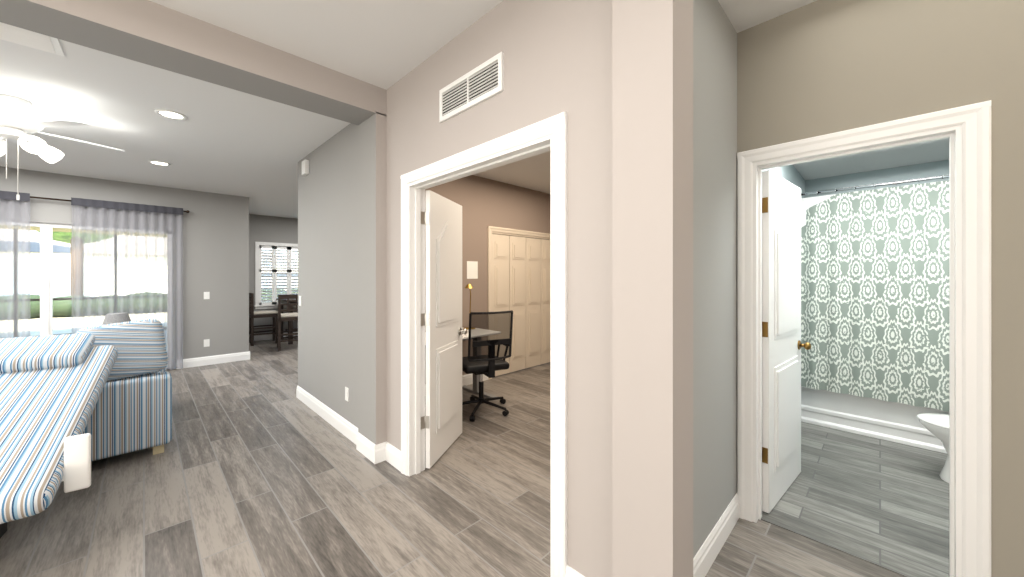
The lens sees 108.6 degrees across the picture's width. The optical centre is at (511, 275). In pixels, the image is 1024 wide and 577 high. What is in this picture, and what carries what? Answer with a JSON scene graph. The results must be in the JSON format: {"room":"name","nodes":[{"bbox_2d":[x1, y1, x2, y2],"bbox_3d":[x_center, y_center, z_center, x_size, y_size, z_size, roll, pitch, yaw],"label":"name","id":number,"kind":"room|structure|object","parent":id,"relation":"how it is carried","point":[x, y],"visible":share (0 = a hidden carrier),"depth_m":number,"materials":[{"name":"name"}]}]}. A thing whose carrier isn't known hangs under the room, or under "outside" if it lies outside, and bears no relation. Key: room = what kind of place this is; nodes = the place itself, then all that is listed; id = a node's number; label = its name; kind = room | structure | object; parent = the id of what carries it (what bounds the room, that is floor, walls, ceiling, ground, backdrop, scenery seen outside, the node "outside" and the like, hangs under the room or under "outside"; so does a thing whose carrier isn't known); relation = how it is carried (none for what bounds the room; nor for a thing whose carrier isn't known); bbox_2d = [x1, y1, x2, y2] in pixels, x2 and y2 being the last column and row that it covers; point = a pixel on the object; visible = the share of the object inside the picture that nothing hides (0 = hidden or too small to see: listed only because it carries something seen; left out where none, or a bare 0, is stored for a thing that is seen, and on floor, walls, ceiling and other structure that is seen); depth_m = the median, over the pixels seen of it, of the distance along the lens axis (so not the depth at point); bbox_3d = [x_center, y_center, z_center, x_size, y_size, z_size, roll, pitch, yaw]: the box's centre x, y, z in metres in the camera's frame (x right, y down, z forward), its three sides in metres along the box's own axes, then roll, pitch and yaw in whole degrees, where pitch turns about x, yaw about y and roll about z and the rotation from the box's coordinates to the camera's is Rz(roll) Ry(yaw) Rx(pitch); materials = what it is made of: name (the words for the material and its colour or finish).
{"room":"living room","nodes":[
{"label":"living room","id":0,"kind":"room"},
{"bbox_2d":[0,166,248,368],"bbox_3d":[-6.940,-0.070,3.871,6.860,2.980,0.150,0,0,-45],"label":"wall","id":1,"kind":"structure","parent":0,"point":[216,245],"depth_m":5.79,"materials":[{"name":"grey paint"}]},
{"bbox_2d":[0,191,189,369],"bbox_3d":[-6.471,0.190,4.145,4.284,2.420,0.126,0,0,-45],"label":"curtain","id":2,"kind":"object","parent":1,"relation":"attached to","point":[127,258],"visible":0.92,"depth_m":5.06,"materials":[{"name":"grey fabric"}]},
{"bbox_2d":[30,222,168,369],"bbox_3d":[-6.514,0.370,4.287,3.750,2.100,0.085,0,0,-45],"label":"door","id":3,"kind":"structure","parent":1,"relation":"in","point":[46,238],"depth_m":4.75,"materials":[{"name":"white metal"}]},
{"bbox_2d":[204,292,209,298],"bbox_3d":[-4.851,0.316,5.848,0.072,0.116,0.010,0,0,-45],"label":"switch plate","id":4,"kind":"object","parent":1,"relation":"attached to","point":[206,295],"depth_m":5.85,"materials":[{"name":"white plastic"}]},
{"bbox_2d":[204,339,209,346],"bbox_3d":[-4.851,1.070,5.848,0.072,0.116,0.009,0,0,-45],"label":"electrical outlet plate","id":5,"kind":"object","parent":1,"relation":"attached to","point":[206,342],"depth_m":5.85,"materials":[{"name":"white plastic"}]},
{"bbox_2d":[176,352,249,368],"bbox_3d":[-4.781,1.352,5.913,0.900,0.136,0.016,0,0,-45],"label":"baseboard","id":6,"kind":"structure","parent":1,"relation":"attached to","point":[208,360],"depth_m":5.92,"materials":[{"name":"white wood"}]},
{"bbox_2d":[249,214,297,333],"bbox_3d":[-4.508,-0.070,9.175,4.380,2.980,0.150,0,0,-45],"label":"wall","id":7,"kind":"structure","parent":0,"point":[265,228],"depth_m":8.15,"materials":[{"name":"grey paint"}]},
{"bbox_2d":[254,242,297,308],"bbox_3d":[-5.146,-0.005,8.491,1.350,1.470,0.175,0,0,-45],"label":"window shutters","id":8,"kind":"object","parent":7,"relation":"attached to","point":[274,275],"visible":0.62,"depth_m":8.25,"materials":[{"name":"white wood"}]},
{"bbox_2d":[254,332,297,340],"bbox_3d":[-4.393,1.352,9.173,4.240,0.136,0.016,0,0,-45],"label":"baseboard","id":9,"kind":"structure","parent":7,"relation":"attached to","point":[269,336],"depth_m":8.12,"materials":[{"name":"white"}]},
{"bbox_2d":[0,39,549,218],"bbox_3d":[-3.649,-1.470,3.649,11.200,0.280,8.880,0,0,-45],"label":"ceiling","id":10,"kind":"structure","parent":0,"point":[230,141],"depth_m":3.39,"materials":[{"name":"white paint"}]},
{"bbox_2d":[0,22,63,55],"bbox_3d":[-2.701,-1.322,1.994,0.320,0.016,0.320,0,0,-45],"label":"ceiling vent","id":11,"kind":"object","parent":10,"relation":"in","point":[25,37],"visible":0.79,"depth_m":2.05,"materials":[{"name":"white plastic"}]},
{"bbox_2d":[0,94,124,199],"bbox_3d":[-3.793,-0.950,2.797,1.166,0.760,1.129,0,0,-45],"label":"ceiling fan","id":12,"kind":"object","parent":10,"relation":"hanging from","point":[20,118],"visible":1,"depth_m":2.75,"materials":[{"name":"white"}]},
{"bbox_2d":[148,160,170,165],"bbox_3d":[-4.158,-1.325,4.342,0.199,0.010,0.199,0,0,39],"label":"recessed light","id":13,"kind":"object","parent":10,"relation":"in","point":[160,163],"depth_m":4.34,"materials":[{"name":"white"}]},
{"bbox_2d":[154,109,186,120],"bbox_3d":[-2.807,-1.325,3.034,0.199,0.010,0.199,0,0,39],"label":"recessed light","id":14,"kind":"object","parent":10,"relation":"in","point":[170,114],"depth_m":3.03,"materials":[{"name":"white"}]},
{"bbox_2d":[298,112,386,444],"bbox_3d":[-1.708,-0.070,3.613,0.205,2.980,2.115,0,0,-45],"label":"wall","id":15,"kind":"structure","parent":0,"point":[342,261],"depth_m":3.26,"materials":[{"name":"grey paint"}]},
{"bbox_2d":[0,0,386,124],"bbox_3d":[-3.495,-1.397,0.560,7.050,0.325,0.325,0,0,-45],"label":"header","id":16,"kind":"object","parent":15,"relation":"attached to","point":[148,32],"visible":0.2,"depth_m":2.11,"materials":[{"name":"grey paint"}]},
{"bbox_2d":[302,160,308,175],"bbox_3d":[-2.268,-1.185,4.039,0.045,0.150,0.120,0,0,-45],"label":"detector","id":17,"kind":"object","parent":15,"relation":"attached to","point":[305,167],"visible":1,"depth_m":4.00,"materials":[{"name":"white plastic"}]},
{"bbox_2d":[345,387,348,401],"bbox_3d":[-1.463,1.050,3.260,0.009,0.116,0.072,0,0,-45],"label":"electrical outlet plate","id":18,"kind":"object","parent":15,"relation":"attached to","point":[346,389],"depth_m":3.25,"materials":[{"name":"white plastic"}]},
{"bbox_2d":[0,338,904,576],"bbox_3d":[-2.687,1.480,3.111,12.600,0.120,12.600,0,0,-45],"label":"floor","id":19,"kind":"structure","parent":0,"point":[257,467],"depth_m":2.27,"materials":[{"name":"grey wood"}]},
{"bbox_2d":[0,333,117,537],"bbox_3d":[-2.767,0.913,1.892,1.005,1.014,1.492,0,0,-39],"label":"sofa","id":20,"kind":"object","parent":19,"relation":"on","point":[51,387],"visible":1,"depth_m":1.96,"materials":[{"name":"fabric"}]},
{"bbox_2d":[75,319,171,460],"bbox_3d":[-3.666,0.885,3.206,0.970,1.069,1.679,0,0,-45],"label":"armchair","id":21,"kind":"object","parent":19,"relation":"on","point":[132,411],"visible":0.54,"depth_m":2.83,"materials":[{"name":"fabric"}]},
{"bbox_2d":[249,293,277,345],"bbox_3d":[-5.230,0.890,7.752,0.472,1.060,0.464,0,0,-40],"label":"dining chair","id":22,"kind":"object","parent":19,"relation":"on","point":[253,314],"visible":0.9,"depth_m":7.65,"materials":[{"name":"brown wood"}]},
{"bbox_2d":[276,298,297,344],"bbox_3d":[-4.526,0.960,8.231,1.100,0.920,0.900,0,0,-45],"label":"dining table","id":23,"kind":"object","parent":19,"relation":"on","point":[290,323],"visible":0.31,"depth_m":7.63,"materials":[{"name":"brown wood"}]},
{"bbox_2d":[277,294,297,350],"bbox_3d":[-4.337,0.890,7.237,0.464,1.060,0.472,0,0,-35],"label":"dining chair","id":24,"kind":"object","parent":19,"relation":"on","point":[287,317],"visible":0.62,"depth_m":7.02,"materials":[{"name":"brown wood"}]},
{"bbox_2d":[425,327,497,397],"bbox_3d":[-0.760,1.040,4.105,1.230,0.760,0.640,0,0,-45],"label":"office desk","id":25,"kind":"object","parent":19,"relation":"on","point":[475,388],"visible":0.06,"depth_m":4.42,"materials":[{"name":"white wood"}]},
{"bbox_2d":[463,284,472,329],"bbox_3d":[-0.523,0.378,4.518,0.240,0.565,0.260,0,0,-45],"label":"desk lamp","id":26,"kind":"object","parent":25,"relation":"on","point":[469,286],"visible":0.71,"depth_m":4.53,"materials":[{"name":"gold metal"}]},
{"bbox_2d":[462,310,512,420],"bbox_3d":[-0.297,0.885,3.874,0.661,1.070,0.688,0,0,-45],"label":"office chair","id":27,"kind":"object","parent":19,"relation":"on","point":[489,342],"visible":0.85,"depth_m":3.61,"materials":[{"name":"black plastic"}]},
{"bbox_3d":[-4.610,1.140,4.299,0.460,0.560,0.460,0,0,-45],"label":"side table","id":28,"kind":"object","parent":19,"relation":"on","visible":0},
{"bbox_2d":[102,313,130,324],"bbox_3d":[-4.610,0.650,4.299,0.300,0.420,0.300,0,0,-45],"label":"table lamp","id":29,"kind":"object","parent":28,"relation":"on","point":[111,318],"visible":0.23,"depth_m":4.23,"materials":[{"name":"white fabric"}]},
{"bbox_2d":[149,0,816,89],"bbox_3d":[-1.419,-1.525,-0.780,8.090,0.170,4.505,0,0,-45],"label":"ceiling","id":30,"kind":"structure","parent":0,"point":[385,44],"depth_m":2.10,"materials":[{"name":"white paint"}]},
{"bbox_2d":[425,175,549,383],"bbox_3d":[-0.230,-0.070,5.215,4.150,2.980,0.100,0,0,-45],"label":"wall","id":31,"kind":"structure","parent":0,"point":[484,203],"depth_m":4.91,"materials":[{"name":"beige paint"}]},
{"bbox_2d":[425,373,488,395],"bbox_3d":[-0.991,1.352,4.371,1.880,0.136,0.016,0,0,-45],"label":"baseboard","id":32,"kind":"structure","parent":31,"relation":"attached to","point":[467,379],"depth_m":4.79,"materials":[{"name":"white wood"}]},
{"bbox_2d":[467,261,477,278],"bbox_3d":[-0.522,-0.075,4.850,0.180,0.230,0.003,0,0,-45],"label":"paper","id":33,"kind":"object","parent":31,"relation":"attached to","point":[472,269],"visible":1,"depth_m":4.85,"materials":[{"name":"white paper"}]},
{"bbox_2d":[488,226,549,378],"bbox_3d":[0.184,0.370,5.614,1.540,2.100,0.122,0,0,-45],"label":"trim","id":34,"kind":"structure","parent":31,"relation":"attached to","point":[513,232],"depth_m":5.14,"materials":[{"name":"beige wood"}]},
{"bbox_2d":[492,234,549,375],"bbox_3d":[0.202,0.414,5.598,1.391,1.988,0.056,0,0,-45],"label":"bifold closet door","id":35,"kind":"structure","parent":31,"relation":"in","point":[521,277],"depth_m":5.57,"materials":[{"name":"beige wood"}]},
{"bbox_2d":[387,0,611,576],"bbox_3d":[-0.225,-0.010,2.191,0.120,2.860,1.994,0,0,-45],"label":"wall","id":36,"kind":"structure","parent":0,"point":[557,56],"depth_m":1.62,"materials":[{"name":"grey paint"}]},
{"bbox_2d":[344,419,400,459],"bbox_3d":[-1.164,1.352,3.226,0.016,0.136,1.313,0,0,-45],"label":"baseboard","id":37,"kind":"structure","parent":36,"relation":"attached to","point":[391,448],"depth_m":2.78,"materials":[{"name":"white wood"}]},
{"bbox_2d":[421,190,466,467],"bbox_3d":[-0.565,0.392,2.995,0.601,2.033,0.388,0,0,-45],"label":"door","id":38,"kind":"structure","parent":36,"relation":"in","point":[441,319],"depth_m":2.88,"materials":[{"name":"white wood"}]},
{"bbox_2d":[439,52,503,122],"bbox_3d":[-0.250,-1.065,2.119,0.016,0.200,0.570,0,0,-45],"label":"air vent","id":39,"kind":"object","parent":36,"relation":"in","point":[482,82],"visible":0.98,"depth_m":2.08,"materials":[{"name":"white plastic"}]},
{"bbox_2d":[400,112,566,576],"bbox_3d":[-0.230,0.347,2.195,0.163,2.145,1.465,0,0,-45],"label":"door frame","id":40,"kind":"structure","parent":36,"relation":"attached to","point":[543,136],"depth_m":1.93,"materials":[{"name":"white wood"}]},
{"bbox_2d":[565,565,584,576],"bbox_3d":[0.335,1.352,1.532,0.020,0.136,0.271,0,0,-45],"label":"baseboard","id":41,"kind":"structure","parent":36,"relation":"attached to","point":[570,572],"depth_m":1.61,"materials":[{"name":"white wood"}]},
{"bbox_2d":[612,0,692,576],"bbox_3d":[0.529,-0.010,1.377,0.205,2.860,0.223,0,0,-45],"label":"column","id":42,"kind":"structure","parent":0,"point":[652,288],"depth_m":1.30,"materials":[{"name":"grey paint"}]},
{"bbox_2d":[693,0,804,557],"bbox_3d":[2.021,-0.070,2.954,4.165,2.980,0.120,0,0,-45],"label":"wall","id":43,"kind":"structure","parent":0,"point":[714,262],"depth_m":1.89,"materials":[{"name":"grey paint"}]},
{"bbox_2d":[693,493,738,576],"bbox_3d":[0.969,1.352,1.806,1.055,0.136,0.016,0,0,-45],"label":"baseboard","id":44,"kind":"structure","parent":43,"relation":"attached to","point":[704,558],"depth_m":1.86,"materials":[{"name":"white wood"}]},
{"bbox_2d":[761,421,948,576],"bbox_3d":[2.885,1.418,2.659,2.760,0.004,1.520,0,0,-45],"label":"floor","id":45,"kind":"structure","parent":0,"point":[882,503],"depth_m":2.30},
{"bbox_2d":[801,386,948,452],"bbox_3d":[3.573,1.220,3.346,0.785,0.400,1.504,0,0,-45],"label":"bathtub","id":46,"kind":"object","parent":45,"relation":"on","point":[897,422],"visible":0.34,"depth_m":3.25,"materials":[{"name":"white ceramic"}]},
{"bbox_2d":[917,413,948,482],"bbox_3d":[3.184,1.025,2.402,0.460,0.790,0.731,0,0,-45],"label":"toilet","id":47,"kind":"object","parent":45,"relation":"on","point":[936,425],"visible":0.25,"depth_m":2.54,"materials":[{"name":"white ceramic"}]},
{"bbox_2d":[793,138,948,179],"bbox_3d":[2.910,-1.345,2.683,2.690,0.530,1.520,0,0,-45],"label":"ceiling","id":48,"kind":"structure","parent":0,"point":[922,153],"depth_m":3.45,"materials":[{"name":"white paint"}]},
{"bbox_2d":[801,175,948,411],"bbox_3d":[3.267,0.125,3.041,0.060,1.869,1.500,0,0,-45],"label":"shower curtain","id":49,"kind":"object","parent":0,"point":[875,293],"visible":0.67,"depth_m":3.15,"materials":[{"name":"green fabric"}]},
{"bbox_2d":[805,160,948,197],"bbox_3d":[3.896,-0.070,3.670,0.100,2.980,1.520,0,0,-45],"label":"wall","id":50,"kind":"structure","parent":0,"point":[930,169],"depth_m":3.74,"materials":[{"name":"grey paint"}]},
{"bbox_2d":[737,0,1023,576],"bbox_3d":[2.192,-0.070,1.414,0.120,2.980,2.300,0,0,-45],"label":"wall","id":51,"kind":"structure","parent":0,"point":[817,68],"depth_m":1.64,"materials":[{"name":"grey paint"}]},
{"bbox_2d":[762,170,810,512],"bbox_3d":[1.793,0.392,2.394,0.765,2.033,0.175,0,0,-45],"label":"door","id":52,"kind":"structure","parent":51,"relation":"in","point":[782,345],"depth_m":2.29,"materials":[{"name":"white painted wood"},{"name":"antique brass"}]},
{"bbox_2d":[737,100,990,576],"bbox_3d":[1.708,0.347,1.899,0.163,2.145,0.920,0,0,-45],"label":"door frame","id":53,"kind":"structure","parent":51,"relation":"attached to","point":[966,130],"depth_m":1.60,"materials":[{"name":"white wood"}]},
{"label":"outside","id":54,"kind":"structure","parent":0,"visible":0},
{"bbox_2d":[30,284,297,335],"bbox_3d":[-28.426,1.505,28.426,80.000,0.110,59.600,0,0,-45],"label":"ground","id":55,"kind":"structure","parent":54,"point":[35,332],"depth_m":10.72,"materials":[{"name":"white concrete"}]},
{"bbox_2d":[39,231,71,295],"bbox_3d":[-36.393,-5.995,19.915,47.753,14.830,34.814,0,0,-45],"label":"trees","id":56,"kind":"object","parent":55,"relation":"on","point":[63,235],"depth_m":15.38,"materials":[{"name":"green plant"}]},
{"bbox_2d":[30,230,283,297],"bbox_3d":[-38.891,-0.965,20.506,44.000,4.830,9.200,0,0,-45],"label":"house","id":57,"kind":"structure","parent":55,"relation":"on","point":[59,251],"depth_m":24.11,"materials":[{"name":"white"}]},
{"bbox_2d":[30,289,297,318],"bbox_3d":[-17.497,1.090,11.561,37.263,0.991,2.021,0,0,-45],"label":"hedge","id":58,"kind":"object","parent":55,"relation":"on","point":[55,312],"depth_m":12.59,"materials":[{"name":"green plant"}]},
{"bbox_3d":[-9.585,1.475,5.420,8.110,0.090,5.780,0,0,-45],"label":"lanai","id":59,"kind":"object","parent":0,"visible":0},
{"bbox_2d":[30,298,71,336],"bbox_3d":[-11.543,0.195,7.513,8.300,2.450,0.050,0,0,-45],"label":"screen frame","id":60,"kind":"object","parent":59,"relation":"on","point":[53,299],"depth_m":8.51,"materials":[{"name":"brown metal"}]},
{"bbox_2d":[30,226,71,231],"bbox_3d":[-9.620,-1.115,5.455,8.110,0.170,5.880,0,0,-45],"label":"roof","id":61,"kind":"structure","parent":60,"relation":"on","point":[58,229],"depth_m":8.21,"materials":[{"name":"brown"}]}
]}

